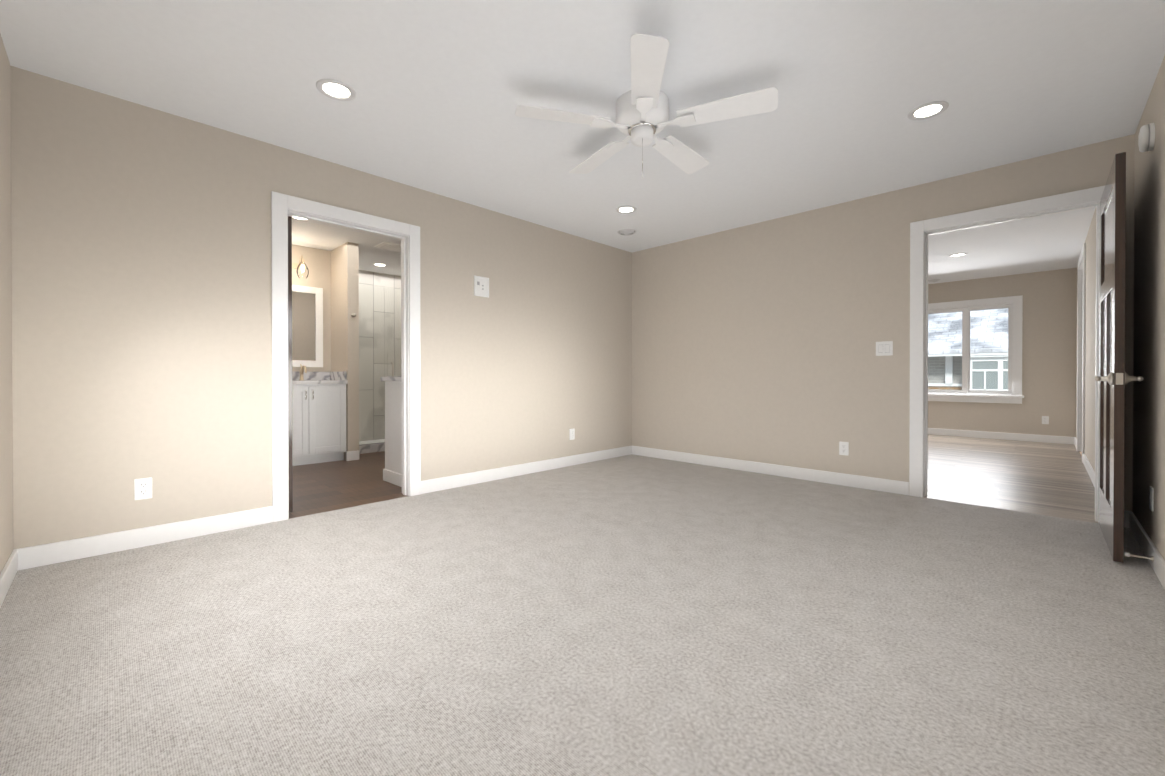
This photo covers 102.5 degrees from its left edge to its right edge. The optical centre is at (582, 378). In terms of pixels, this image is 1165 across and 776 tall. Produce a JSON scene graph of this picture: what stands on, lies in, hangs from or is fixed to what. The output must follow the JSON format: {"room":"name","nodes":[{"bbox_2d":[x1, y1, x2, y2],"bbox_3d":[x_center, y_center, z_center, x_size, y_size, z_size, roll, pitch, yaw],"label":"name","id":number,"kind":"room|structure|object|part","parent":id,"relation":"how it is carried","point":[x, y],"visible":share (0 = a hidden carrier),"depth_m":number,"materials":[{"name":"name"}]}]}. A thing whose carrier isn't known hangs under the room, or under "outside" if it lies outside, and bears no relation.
{"room":"empty bedroom","nodes":[
{"label":"empty bedroom","id":0,"kind":"room"},
{"bbox_2d":[0,34,12,573],"bbox_3d":[-1.391,-0.282,0.830,3.950,2.440,0.120,0,0,45],"label":"wall","id":1,"kind":"structure","parent":0,"point":[6,472],"depth_m":2.12,"materials":[{"name":"paint"}]},
{"bbox_2d":[0,548,23,606],"bbox_3d":[-1.351,0.885,0.891,3.930,0.105,0.014,0,0,45],"label":"baseboard","id":2,"kind":"structure","parent":1,"relation":"attached to","point":[15,563],"depth_m":2.11,"materials":[{"name":"white wood"}]},
{"bbox_2d":[292,244,330,371],"bbox_3d":[-3.490,-0.304,5.191,0.120,2.440,1.250,0,0,45],"label":"wall","id":3,"kind":"structure","parent":0,"point":[317,262],"depth_m":5.51,"materials":[{"name":"paint"}]},
{"bbox_2d":[292,255,308,277],"bbox_3d":[-3.309,-1.258,5.127,0.220,0.259,0.540,0,0,45],"label":"sconce","id":4,"kind":"object","parent":3,"relation":"attached to","point":[297,266],"visible":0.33,"depth_m":5.27,"materials":[{"name":"beige glass"}]},
{"bbox_2d":[292,285,322,366],"bbox_3d":[-3.376,-0.599,5.200,0.028,0.930,0.885,0,0,45],"label":"bathroom mirror","id":5,"kind":"object","parent":3,"relation":"attached to","point":[307,326],"visible":0.44,"depth_m":5.40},
{"bbox_2d":[10,66,631,549],"bbox_3d":[-1.123,-0.298,4.004,0.120,2.440,5.020,0,0,45],"label":"wall","id":6,"kind":"structure","parent":0,"point":[140,292],"depth_m":2.77,"materials":[{"name":"paint"}]},
{"bbox_2d":[134,477,151,499],"bbox_3d":[-2.431,0.609,2.588,0.008,0.116,0.072,0,0,45],"label":"electrical outlet","id":7,"kind":"object","parent":6,"relation":"attached to","point":[142,488],"visible":1,"depth_m":2.58,"materials":[{"name":"white plastic"}]},
{"bbox_2d":[24,506,272,568],"bbox_3d":[-2.366,0.876,2.651,0.014,0.105,1.038,0,0,45],"label":"baseboard","id":8,"kind":"structure","parent":6,"relation":"attached to","point":[48,554],"depth_m":2.57,"materials":[{"name":"white wood"}]},
{"bbox_2d":[288,216,292,512],"bbox_3d":[-2.294,-0.099,3.482,0.809,2.030,0.166,0,0,45],"label":"bathroom door","id":9,"kind":"structure","parent":6,"relation":"in","point":[290,361],"depth_m":3.20,"materials":[{"name":"brown wood"}]},
{"bbox_2d":[271,191,420,521],"bbox_3d":[-1.698,-0.142,3.420,0.156,2.133,1.006,0,0,45],"label":"door frame","id":10,"kind":"structure","parent":6,"relation":"attached to","point":[283,206],"depth_m":3.30,"materials":[{"name":"white wood"}]},
{"bbox_2d":[474,275,488,297],"bbox_3d":[-0.893,-0.816,4.140,0.012,0.175,0.150,0,0,45],"label":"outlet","id":11,"kind":"object","parent":6,"relation":"attached to","point":[481,286],"visible":1,"depth_m":4.14,"materials":[{"name":"white plastic"}]},
{"bbox_2d":[421,445,631,493],"bbox_3d":[-0.362,0.866,4.687,0.014,0.105,2.668,0,0,45],"label":"baseboard","id":12,"kind":"structure","parent":6,"relation":"attached to","point":[443,483],"depth_m":4.40,"materials":[{"name":"white wood"}]},
{"bbox_2d":[569,429,574,439],"bbox_3d":[-0.109,0.587,4.947,0.008,0.116,0.072,0,0,45],"label":"electrical outlet","id":13,"kind":"object","parent":6,"relation":"attached to","point":[571,434],"visible":1,"depth_m":4.94,"materials":[{"name":"white plastic"}]},
{"bbox_2d":[331,242,358,459],"bbox_3d":[-3.049,-0.307,5.718,1.330,2.440,0.120,0,0,45],"label":"wall","id":14,"kind":"structure","parent":0,"point":[344,305],"depth_m":5.27,"materials":[{"name":"paint"}]},
{"bbox_2d":[346,450,401,486],"bbox_3d":[-1.982,0.867,4.547,0.136,0.105,1.868,0,0,-40],"label":"baseboard","id":15,"kind":"structure","parent":14,"relation":"attached to","point":[392,477],"depth_m":4.17,"materials":[{"name":"white wood"}]},
{"bbox_2d":[289,451,406,518],"bbox_3d":[-2.326,0.946,5.139,3.420,0.060,2.900,0,0,45],"label":"floor","id":16,"kind":"structure","parent":0,"point":[327,486],"depth_m":4.04,"materials":[{"name":"brown wood"}]},
{"bbox_2d":[292,364,347,465],"bbox_3d":[-3.187,0.376,4.991,0.583,1.081,1.105,0,0,45],"label":"bathroom vanity","id":17,"kind":"object","parent":16,"relation":"on","point":[318,417],"visible":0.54,"depth_m":5.03,"materials":[{"name":"paint"}]},
{"bbox_2d":[299,364,306,379],"bbox_3d":[-3.125,-0.074,5.232,0.208,0.183,0.052,0,0,45],"label":"faucet","id":18,"kind":"object","parent":17,"relation":"on","point":[303,367],"depth_m":5.26,"materials":[{"name":"gold metal"}]},
{"bbox_2d":[359,283,400,453],"bbox_3d":[-2.657,-0.130,6.371,0.952,2.080,1.360,0,0,45],"label":"shower","id":19,"kind":"object","parent":16,"relation":"on","point":[394,370],"visible":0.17,"depth_m":5.93,"materials":[{"name":"stone"}]},
{"bbox_2d":[388,352,400,376],"bbox_3d":[-2.701,-0.208,6.940,0.088,0.370,0.350,0,0,45],"label":"niche shelf","id":20,"kind":"object","parent":19,"relation":"attached to","point":[396,358],"depth_m":6.91,"materials":[{"name":"tile"}]},
{"bbox_2d":[381,377,401,473],"bbox_3d":[-1.556,0.453,4.091,0.615,0.938,0.170,0,0,45],"label":"wall","id":21,"kind":"structure","parent":16,"relation":"on","point":[393,446],"depth_m":4.11,"materials":[{"name":"white paint"}]},
{"bbox_3d":[-1.556,0.003,4.088,0.615,0.038,0.170,0,0,45],"label":"pony wall partition cap","id":22,"kind":"part","parent":21,"relation":"part of","materials":[{"name":"white stone"}]},
{"bbox_2d":[0,454,1164,775],"bbox_3d":[0.328,0.959,2.583,3.950,0.060,4.780,0,0,45],"label":"floor carpet","id":23,"kind":"object","parent":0,"point":[632,614],"visible":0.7,"depth_m":1.66,"materials":[{"name":"grey carpet"}]},
{"bbox_2d":[0,0,1164,283],"bbox_3d":[1.340,-1.583,5.060,8.900,0.120,10.050,0,0,45],"label":"ceiling","id":24,"kind":"structure","parent":0,"point":[444,88],"depth_m":2.43,"materials":[{"name":"paint"}]},
{"bbox_2d":[316,79,355,100],"bbox_3d":[-1.286,-1.507,2.444,0.188,0.008,0.188,0,0,45],"label":"recessed light","id":25,"kind":"object","parent":24,"relation":"in","point":[334,89],"visible":1,"depth_m":2.44,"materials":[{"name":"white"}]},
{"bbox_2d":[373,263,385,266],"bbox_3d":[-2.717,-1.527,6.269,0.160,0.008,0.160,0,0,45],"label":"recessed light","id":26,"kind":"object","parent":24,"relation":"in","point":[378,264],"visible":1,"depth_m":6.25,"materials":[{"name":"white"}]},
{"bbox_2d":[374,241,400,251],"bbox_3d":[-2.187,-1.516,5.382,0.280,0.018,0.300,0,0,45],"label":"fan","id":27,"kind":"object","parent":24,"relation":"attached to","point":[390,246],"visible":0.88,"depth_m":5.33,"materials":[{"name":"grey plastic"}]},
{"bbox_2d":[616,206,636,213],"bbox_3d":[0.391,-1.516,4.192,0.188,0.008,0.188,0,0,45],"label":"recessed light","id":28,"kind":"object","parent":24,"relation":"in","point":[625,209],"visible":1,"depth_m":4.19,"materials":[{"name":"white"}]},
{"bbox_2d":[617,229,636,235],"bbox_3d":[0.459,-1.507,4.840,0.200,0.030,0.200,0,0,45],"label":"ceiling vent","id":29,"kind":"object","parent":24,"relation":"in","point":[626,232],"visible":1,"depth_m":4.80,"materials":[{"name":"white plastic"}]},
{"bbox_2d":[515,33,777,177],"bbox_3d":[0.346,-1.298,2.606,1.342,0.425,1.308,0,0,45],"label":"ceiling fan","id":30,"kind":"object","parent":24,"relation":"hanging from","point":[642,112],"visible":1,"depth_m":2.45,"materials":[{"name":"white metal"}]},
{"bbox_3d":[0.328,-1.298,2.571,0.290,0.425,0.290,0,0,45],"label":"motor","id":31,"kind":"part","parent":30,"relation":"part of","materials":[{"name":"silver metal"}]},
{"bbox_2d":[907,101,948,119],"bbox_3d":[1.946,-1.508,2.634,0.188,0.008,0.188,0,0,45],"label":"recessed light","id":32,"kind":"object","parent":24,"relation":"in","point":[928,110],"visible":1,"depth_m":2.63,"materials":[{"name":"white"}]},
{"bbox_2d":[949,253,966,256],"bbox_3d":[4.627,-1.524,5.761,0.180,0.008,0.180,0,0,45],"label":"recessed light","id":33,"kind":"object","parent":24,"relation":"in","point":[958,255],"visible":0.98,"depth_m":5.77,"materials":[{"name":"white"}]},
{"bbox_2d":[632,134,1134,510],"bbox_3d":[2.089,-0.299,4.280,4.070,2.440,0.120,0,0,45],"label":"wall","id":34,"kind":"structure","parent":0,"point":[755,342],"depth_m":4.24,"materials":[{"name":"paint"}]},
{"bbox_2d":[632,446,908,494],"bbox_3d":[1.589,0.866,4.684,2.798,0.105,0.014,0,0,45],"label":"baseboard","id":35,"kind":"structure","parent":34,"relation":"attached to","point":[864,482],"depth_m":4.38,"materials":[{"name":"white wood"}]},
{"bbox_2d":[839,441,848,455],"bbox_3d":[2.255,0.602,4.032,0.072,0.116,0.008,0,0,45],"label":"electrical outlet","id":36,"kind":"object","parent":34,"relation":"attached to","point":[843,448],"visible":1,"depth_m":4.03,"materials":[{"name":"white plastic"}]},
{"bbox_2d":[876,341,892,355],"bbox_3d":[2.465,-0.247,3.820,0.118,0.116,0.008,0,0,45],"label":"light switch","id":37,"kind":"object","parent":34,"relation":"attached to","point":[884,348],"visible":1,"depth_m":3.82,"materials":[{"name":"white plastic"}]},
{"bbox_2d":[909,186,1104,521],"bbox_3d":[3.027,-0.151,3.358,1.098,2.153,0.156,0,0,45],"label":"door frame","id":38,"kind":"structure","parent":34,"relation":"attached to","point":[921,231],"depth_m":3.63,"materials":[{"name":"white wood"}]},
{"bbox_2d":[1094,152,1142,562],"bbox_3d":[2.999,-0.106,2.656,0.166,2.045,0.918,0,0,45],"label":"hall door","id":39,"kind":"structure","parent":34,"relation":"in","point":[1113,378],"depth_m":2.39,"materials":[{"name":"brown wood"}]},
{"bbox_3d":[2.744,0.000,2.397,0.166,0.066,0.190,0,0,45],"label":"handle","id":40,"kind":"part","parent":39,"relation":"part of","materials":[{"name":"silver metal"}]},
{"bbox_2d":[928,268,1076,436],"bbox_3d":[5.801,-0.316,7.544,3.220,2.440,0.160,0,0,45],"label":"wall","id":41,"kind":"structure","parent":0,"point":[1049,322],"depth_m":6.73,"materials":[{"name":"paint"}]},
{"bbox_2d":[928,295,1023,403],"bbox_3d":[5.810,-0.428,7.503,1.866,1.581,0.205,0,0,45],"label":"window","id":42,"kind":"structure","parent":41,"relation":"in","point":[1013,393],"depth_m":7.13,"materials":[{"name":"white plastic"}]},
{"bbox_3d":[5.833,-0.444,7.527,1.590,1.315,0.006,0,0,45],"label":"glass","id":43,"kind":"part","parent":42,"relation":"part of","materials":[{"name":"clear glass"}]},
{"bbox_2d":[928,428,1072,444],"bbox_3d":[5.740,0.852,7.488,2.980,0.105,0.014,0,0,45],"label":"baseboard","id":44,"kind":"structure","parent":41,"relation":"attached to","point":[1019,437],"depth_m":6.96,"materials":[{"name":"white wood"}]},
{"bbox_2d":[1042,416,1048,423],"bbox_3d":[6.590,0.589,6.654,0.072,0.116,0.008,0,0,45],"label":"electrical outlet","id":45,"kind":"object","parent":41,"relation":"attached to","point":[1045,419],"visible":1,"depth_m":6.65,"materials":[{"name":"white plastic"}]},
{"bbox_2d":[925,434,1097,522],"bbox_3d":[4.022,0.943,5.744,2.980,0.060,4.910,0,0,45],"label":"floor","id":46,"kind":"structure","parent":0,"point":[1048,479],"depth_m":4.40,"materials":[{"name":"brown wood"}]},
{"bbox_2d":[1076,208,1095,470],"bbox_3d":[5.169,-0.302,4.693,0.120,2.440,4.790,0,0,45],"label":"wall","id":47,"kind":"structure","parent":0,"point":[1090,341],"depth_m":4.54,"materials":[{"name":"paint"}]},
{"bbox_2d":[1073,437,1076,448],"bbox_3d":[6.550,0.858,6.198,0.014,0.105,0.677,0,0,45],"label":"baseboard","id":48,"kind":"structure","parent":47,"relation":"attached to","point":[1074,438],"depth_m":6.30,"materials":[{"name":"white wood"}]},
{"bbox_2d":[1077,243,1085,462],"bbox_3d":[5.920,-0.280,5.469,0.138,2.388,1.226,0,0,45],"label":"door frame","id":49,"kind":"structure","parent":47,"relation":"attached to","point":[1081,311],"depth_m":5.85,"materials":[{"name":"white wood"}]},
{"bbox_2d":[1083,453,1094,486],"bbox_3d":[4.443,0.869,4.057,0.014,0.105,2.857,0,0,45],"label":"baseboard","id":50,"kind":"structure","parent":47,"relation":"attached to","point":[1091,473],"depth_m":4.38,"materials":[{"name":"white wood"}]},
{"bbox_2d":[1132,56,1164,559],"bbox_3d":[1.736,-0.283,1.106,0.120,2.440,4.900,0,0,45],"label":"wall","id":51,"kind":"structure","parent":0,"point":[1149,342],"depth_m":2.44,"materials":[{"name":"paint"}]},
{"bbox_2d":[1124,510,1164,588],"bbox_3d":[1.728,0.884,1.204,0.020,0.105,4.780,0,0,45],"label":"baseboard","id":52,"kind":"structure","parent":51,"relation":"attached to","point":[1144,541],"depth_m":2.43,"materials":[{"name":"white wood"}]},
{"bbox_2d":[1125,552,1153,561],"bbox_3d":[2.731,0.873,2.293,0.092,0.028,0.028,0,0,45],"label":"door stop","id":53,"kind":"object","parent":52,"relation":"attached to","point":[1151,558],"visible":0.98,"depth_m":2.29,"materials":[{"name":"silver metal"}]},
{"bbox_2d":[1138,123,1154,151],"bbox_3d":[2.918,-1.245,2.421,0.048,0.136,0.136,0,0,45],"label":"smoke detector","id":54,"kind":"object","parent":51,"relation":"attached to","point":[1146,138],"visible":1,"depth_m":2.39,"materials":[{"name":"white plastic"}]},
{"bbox_2d":[1149,486,1153,510],"bbox_3d":[2.897,0.610,2.381,0.008,0.116,0.072,0,0,45],"label":"electrical outlet","id":55,"kind":"object","parent":51,"relation":"attached to","point":[1151,503],"visible":1,"depth_m":2.36,"materials":[{"name":"white plastic"}]},
{"bbox_3d":[-3.046,-0.312,6.753,0.120,2.440,1.600,0,0,45],"label":"wall","id":56,"kind":"structure","parent":0,"visible":0},
{"bbox_2d":[359,270,400,440],"bbox_3d":[-2.999,-0.312,6.707,0.012,2.440,1.360,0,0,45],"label":"shower wall tile","id":57,"kind":"structure","parent":56,"relation":"attached to","point":[372,306],"depth_m":6.72,"materials":[{"name":"grey tile"}]}
]}

